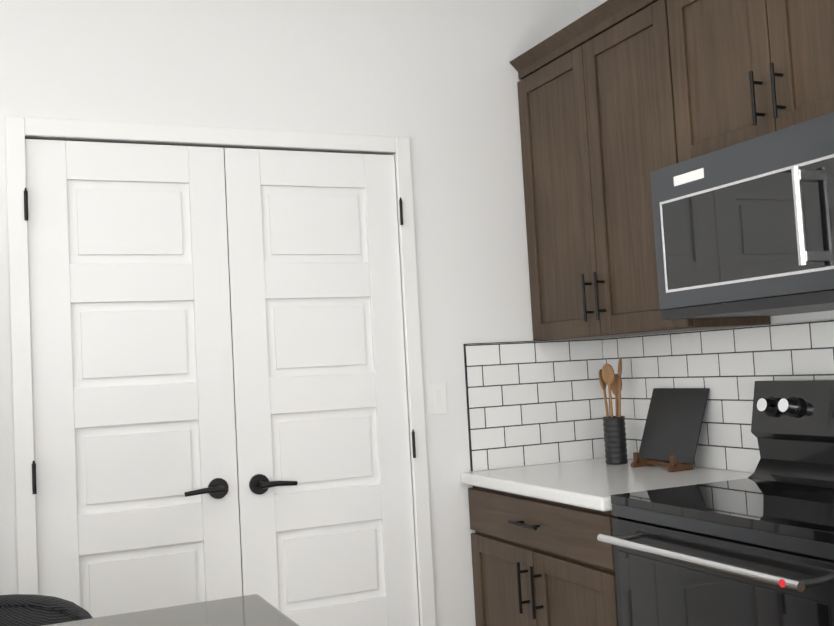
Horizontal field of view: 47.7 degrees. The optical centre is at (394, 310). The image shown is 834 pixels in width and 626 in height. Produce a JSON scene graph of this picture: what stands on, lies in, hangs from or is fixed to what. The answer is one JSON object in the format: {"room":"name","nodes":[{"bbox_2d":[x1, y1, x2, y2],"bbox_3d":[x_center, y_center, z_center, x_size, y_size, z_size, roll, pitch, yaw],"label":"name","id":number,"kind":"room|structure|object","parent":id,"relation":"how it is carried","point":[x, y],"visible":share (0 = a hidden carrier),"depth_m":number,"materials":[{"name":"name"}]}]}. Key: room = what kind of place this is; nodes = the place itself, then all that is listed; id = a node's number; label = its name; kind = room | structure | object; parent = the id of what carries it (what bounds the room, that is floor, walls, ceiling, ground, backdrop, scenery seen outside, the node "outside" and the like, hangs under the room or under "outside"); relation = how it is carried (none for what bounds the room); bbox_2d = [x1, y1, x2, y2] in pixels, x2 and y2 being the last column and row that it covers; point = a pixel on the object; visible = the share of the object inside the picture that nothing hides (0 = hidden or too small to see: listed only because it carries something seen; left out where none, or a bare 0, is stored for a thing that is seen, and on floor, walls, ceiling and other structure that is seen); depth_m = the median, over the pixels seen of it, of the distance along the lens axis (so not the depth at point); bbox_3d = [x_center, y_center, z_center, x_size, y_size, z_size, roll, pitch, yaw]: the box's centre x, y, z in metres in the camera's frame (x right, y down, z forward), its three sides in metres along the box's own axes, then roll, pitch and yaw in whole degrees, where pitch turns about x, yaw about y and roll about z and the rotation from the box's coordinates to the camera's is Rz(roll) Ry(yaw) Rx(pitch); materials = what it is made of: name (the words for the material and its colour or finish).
{"room":"kitchen","nodes":[
{"label":"kitchen","id":0,"kind":"room"},
{"bbox_2d":[0,0,833,625],"bbox_3d":[-0.720,-0.027,0.047,5.960,2.740,8.170,-2,-4,-23],"label":"wall","id":1,"kind":"structure","parent":0,"point":[436,82],"depth_m":3.35,"materials":[{"name":"white paint"}]},
{"bbox_2d":[5,116,435,625],"bbox_3d":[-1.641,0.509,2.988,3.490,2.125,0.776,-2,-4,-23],"label":"door frame","id":2,"kind":"structure","parent":1,"relation":"attached to","point":[19,131],"depth_m":3.05,"materials":[{"name":"white paint"}]},
{"bbox_2d":[24,139,418,625],"bbox_3d":[-0.506,0.479,3.063,1.253,2.050,0.096,-2,-4,-23],"label":"pantry doors","id":3,"kind":"structure","parent":1,"relation":"in","point":[220,403],"depth_m":3.08,"materials":[{"name":"white paint"}]},
{"bbox_2d":[428,382,446,414],"bbox_3d":[0.156,0.313,3.368,0.070,0.115,0.007,-2,-4,-23],"label":"switch plate","id":4,"kind":"object","parent":1,"relation":"attached to","point":[437,397],"visible":1,"depth_m":3.35,"materials":[{"name":"white plastic"}]},
{"bbox_2d":[513,0,770,340],"bbox_3d":[0.820,-0.439,3.212,0.316,1.038,0.927,-2,-4,-23],"label":"upper cabinet","id":5,"kind":"object","parent":1,"relation":"attached to","point":[619,101],"depth_m":3.14,"materials":[{"name":"brown wood"}]},
{"bbox_2d":[463,320,833,471],"bbox_3d":[1.245,0.207,1.906,0.609,0.459,3.560,-2,-4,-23],"label":"tile backsplash","id":6,"kind":"structure","parent":1,"relation":"attached to","point":[534,402],"depth_m":3.43,"materials":[{"name":"white tile"}]},
{"bbox_2d":[657,0,833,165],"bbox_3d":[1.115,-0.728,2.512,0.316,0.578,0.760,-2,-4,-23],"label":"upper cabinet","id":7,"kind":"object","parent":1,"relation":"attached to","point":[736,71],"depth_m":2.55,"materials":[{"name":"brown wood"}]},
{"bbox_2d":[650,112,833,319],"bbox_3d":[1.070,-0.220,2.450,0.471,0.430,0.752,-2,-4,-23],"label":"microwave","id":8,"kind":"object","parent":7,"relation":"attached to","point":[744,229],"visible":1,"depth_m":2.39,"materials":[{"name":"black metal"}]},
{"bbox_3d":[-0.596,1.365,-0.054,6.040,0.060,8.100,-2,-4,-23],"label":"floor","id":9,"kind":"structure","parent":0,"visible":0},
{"bbox_2d":[0,594,92,625],"bbox_3d":[-0.730,0.997,1.617,0.487,0.894,0.507,-2,-4,-23],"label":"bar stool","id":10,"kind":"object","parent":9,"relation":"on","point":[27,610],"visible":0.92,"depth_m":1.86,"materials":[{"name":"black metal"}]},
{"bbox_2d":[43,594,298,625],"bbox_3d":[-0.920,0.880,-0.270,2.817,0.915,2.986,-2,-4,-23],"label":"table","id":11,"kind":"object","parent":9,"relation":"on","point":[253,610],"visible":1,"depth_m":1.54,"materials":[{"name":"grey stone"}]},
{"bbox_2d":[468,486,618,625],"bbox_3d":[0.740,1.017,3.096,0.626,0.874,0.853,-2,-4,-23],"label":"base cabinet","id":12,"kind":"object","parent":9,"relation":"on","point":[538,562],"visible":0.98,"depth_m":2.93,"materials":[{"name":"brown wood"}]},
{"bbox_2d":[461,458,752,511],"bbox_3d":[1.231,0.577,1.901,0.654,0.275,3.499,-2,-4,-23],"label":"countertop","id":13,"kind":"structure","parent":12,"relation":"on","point":[594,484],"depth_m":3.00,"materials":[{"name":"white stone"}]},
{"bbox_2d":[599,357,627,464],"bbox_3d":[0.792,0.362,3.414,0.086,0.382,0.084,-2,-4,-23],"label":"utensil crock","id":14,"kind":"object","parent":13,"relation":"on","point":[614,429],"visible":1,"depth_m":3.38,"materials":[{"name":"black ceramic"}]},
{"bbox_2d":[631,388,709,471],"bbox_3d":[0.923,0.401,3.203,0.154,0.264,0.280,-2,-4,-23],"label":"board","id":15,"kind":"object","parent":13,"relation":"on","point":[672,429],"visible":1,"depth_m":3.20,"materials":[{"name":"grey stone"}]},
{"bbox_2d":[597,379,833,625],"bbox_3d":[1.000,0.791,2.336,0.676,1.205,0.752,-2,-4,-23],"label":"range","id":16,"kind":"object","parent":9,"relation":"on","point":[756,548],"visible":0.98,"depth_m":2.34,"materials":[{"name":"black metal"}]}
]}

